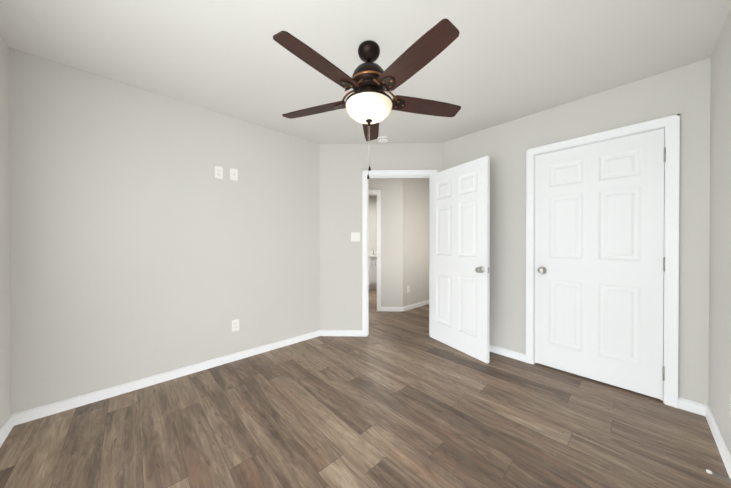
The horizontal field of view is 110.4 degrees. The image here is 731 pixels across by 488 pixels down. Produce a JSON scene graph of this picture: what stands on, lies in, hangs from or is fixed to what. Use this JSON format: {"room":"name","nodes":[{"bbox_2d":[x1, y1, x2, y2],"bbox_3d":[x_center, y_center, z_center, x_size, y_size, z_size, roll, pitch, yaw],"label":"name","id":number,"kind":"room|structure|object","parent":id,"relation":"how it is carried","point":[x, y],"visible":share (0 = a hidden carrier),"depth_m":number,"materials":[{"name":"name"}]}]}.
{"room":"empty bedroom","nodes":[
{"label":"empty bedroom","id":0,"kind":"room"},
{"bbox_2d":[0,34,10,428],"bbox_3d":[-1.282,0.137,0.465,0.120,2.790,3.336,0,0,-43],"label":"wall","id":1,"kind":"structure","parent":0,"point":[5,381],"depth_m":1.57,"materials":[{"name":"beige paint"}]},
{"bbox_2d":[0,414,15,446],"bbox_3d":[-1.245,1.144,0.528,0.014,0.075,3.060,0,0,-43],"label":"baseboard","id":2,"kind":"structure","parent":1,"relation":"attached to","point":[10,423],"depth_m":1.56,"materials":[{"name":"white wood"}]},
{"bbox_2d":[9,48,319,413],"bbox_3d":[-1.419,0.127,2.537,2.507,2.790,0.120,0,0,-43],"label":"wall","id":3,"kind":"structure","parent":0,"point":[144,242],"depth_m":2.06,"materials":[{"name":"beige paint"}]},
{"bbox_2d":[215,166,222,178],"bbox_3d":[-1.415,-0.690,2.449,0.070,0.115,0.008,0,0,-43],"label":"outlet","id":4,"kind":"object","parent":3,"relation":"attached to","point":[218,172],"visible":1,"depth_m":2.45,"materials":[{"name":"white plastic"}]},
{"bbox_2d":[230,168,237,180],"bbox_3d":[-1.313,-0.696,2.538,0.070,0.115,0.016,0,0,-43],"label":"outlet","id":5,"kind":"object","parent":3,"relation":"attached to","point":[233,174],"visible":1,"depth_m":2.54,"materials":[{"name":"white plastic"}]},
{"bbox_2d":[232,319,238,331],"bbox_3d":[-1.308,0.818,2.555,0.070,0.115,0.008,0,0,-43],"label":"outlet","id":6,"kind":"object","parent":3,"relation":"attached to","point":[235,324],"visible":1,"depth_m":2.55,"materials":[{"name":"white plastic"}]},
{"bbox_2d":[0,289,730,487],"bbox_3d":[0.163,1.224,4.198,7.320,0.120,6.816,0,0,-43],"label":"floor","id":7,"kind":"structure","parent":0,"point":[396,399],"depth_m":1.61,"materials":[{"name":"brown wood"}]},
{"bbox_2d":[369,250,376,288],"bbox_3d":[0.213,0.652,6.675,1.130,1.000,0.580,0,0,2],"label":"bathroom vanity","id":8,"kind":"object","parent":7,"relation":"on","point":[373,269],"visible":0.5,"depth_m":6.42,"materials":[{"name":"white"}]},
{"bbox_2d":[0,0,730,196],"bbox_3d":[0.163,-1.336,4.186,7.320,0.120,6.816,0,0,-43],"label":"ceiling","id":9,"kind":"structure","parent":0,"point":[496,63],"depth_m":1.64,"materials":[{"name":"paint"}]},
{"bbox_2d":[273,18,460,178],"bbox_3d":[0.016,-0.861,1.599,1.247,0.804,1.255,0,0,-43],"label":"ceiling fan","id":10,"kind":"object","parent":9,"relation":"hanging from","point":[369,104],"visible":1,"depth_m":1.51,"materials":[{"name":"brown wood"}]},
{"bbox_2d":[377,136,388,142],"bbox_3d":[0.210,-1.250,3.051,0.136,0.041,0.136,0,0,-43],"label":"smoke detector","id":11,"kind":"object","parent":9,"relation":"attached to","point":[382,139],"visible":1,"depth_m":3.01,"materials":[{"name":"white plastic"}]},
{"bbox_2d":[369,197,376,250],"bbox_3d":[0.373,-0.069,7.027,5.700,2.440,0.120,0,0,2],"label":"wall","id":12,"kind":"structure","parent":0,"point":[372,223],"depth_m":6.97,"materials":[{"name":"beige paint"}]},
{"bbox_2d":[320,143,442,329],"bbox_3d":[0.196,0.123,3.271,1.557,2.790,0.120,0,0,2],"label":"wall","id":13,"kind":"structure","parent":0,"point":[342,166],"depth_m":3.22,"materials":[{"name":"beige paint"}]},
{"bbox_2d":[14,330,361,424],"bbox_3d":[-1.153,1.135,2.439,2.696,0.075,0.392,0,0,-43],"label":"baseboard","id":14,"kind":"structure","parent":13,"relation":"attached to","point":[17,418],"depth_m":2.13,"materials":[{"name":"white wood"}]},
{"bbox_2d":[351,232,359,241],"bbox_3d":[-0.126,-0.089,3.212,0.116,0.115,0.014,0,0,2],"label":"light switch","id":15,"kind":"object","parent":13,"relation":"attached to","point":[355,236],"visible":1,"depth_m":3.21,"materials":[{"name":"white plastic"}]},
{"bbox_2d":[362,170,436,336],"bbox_3d":[0.431,0.120,3.265,0.937,2.097,0.160,0,0,2],"label":"door frame","id":16,"kind":"structure","parent":13,"relation":"attached to","point":[365,221],"depth_m":3.20,"materials":[{"name":"white wood"}]},
{"bbox_2d":[430,156,489,362],"bbox_3d":[0.988,0.151,2.799,0.303,2.010,0.781,0,0,-43],"label":"entry door","id":17,"kind":"structure","parent":13,"relation":"in","point":[459,257],"depth_m":2.73,"materials":[{"name":"white wood"}]},
{"bbox_2d":[369,178,402,306],"bbox_3d":[-0.576,-0.057,4.474,2.447,2.440,0.120,0,0,2],"label":"wall","id":18,"kind":"structure","parent":0,"point":[391,242],"depth_m":4.38,"materials":[{"name":"beige paint"}]},
{"bbox_2d":[369,189,380,310],"bbox_3d":[-0.199,0.112,4.454,0.932,2.101,0.140,0,0,2],"label":"door frame","id":19,"kind":"structure","parent":18,"relation":"attached to","point":[375,192],"depth_m":4.38,"materials":[{"name":"white wood"}]},
{"bbox_2d":[381,300,428,311],"bbox_3d":[0.406,1.115,6.698,3.369,0.075,3.736,0,0,-43],"label":"baseboard","id":20,"kind":"structure","parent":18,"relation":"attached to","point":[408,307],"depth_m":4.41,"materials":[{"name":"white wood"}]},
{"bbox_2d":[403,178,428,306],"bbox_3d":[1.693,-0.062,5.440,2.980,2.440,0.120,0,0,-43],"label":"wall","id":21,"kind":"structure","parent":0,"point":[416,235],"depth_m":4.63,"materials":[{"name":"beige paint"}]},
{"bbox_2d":[443,57,710,404],"bbox_3d":[1.650,0.127,2.551,0.120,2.790,2.146,0,0,-43],"label":"wall","id":22,"kind":"structure","parent":0,"point":[683,92],"depth_m":2.04,"materials":[{"name":"beige paint"}]},
{"bbox_2d":[534,128,665,399],"bbox_3d":[1.941,0.149,2.181,0.173,2.010,0.825,0,0,-43],"label":"closet door","id":23,"kind":"structure","parent":22,"relation":"in","point":[599,245],"depth_m":2.11,"materials":[{"name":"white wood"}]},
{"bbox_2d":[526,114,679,407],"bbox_3d":[1.967,0.122,2.212,0.160,2.102,0.953,0,0,-43],"label":"trim","id":24,"kind":"structure","parent":22,"relation":"attached to","point":[670,125],"depth_m":1.85,"materials":[{"name":"white wood"}]},
{"bbox_2d":[708,7,730,455],"bbox_3d":[1.163,0.136,0.547,3.567,2.790,0.120,0,0,-43],"label":"wall","id":25,"kind":"structure","parent":0,"point":[720,272],"depth_m":1.49,"materials":[{"name":"beige paint"}]},
{"bbox_2d":[696,402,730,478],"bbox_3d":[1.066,1.144,0.568,3.447,0.075,0.036,0,0,-43],"label":"baseboard","id":26,"kind":"structure","parent":25,"relation":"attached to","point":[701,409],"depth_m":1.50,"materials":[{"name":"white wood"}]},
{"bbox_2d":[706,469,730,481],"bbox_3d":[1.734,1.136,1.242,0.026,0.025,0.082,0,0,-43],"label":"door stop","id":27,"kind":"object","parent":26,"relation":"attached to","point":[712,473],"visible":1,"depth_m":1.25,"materials":[{"name":"silver metal"}]}
]}

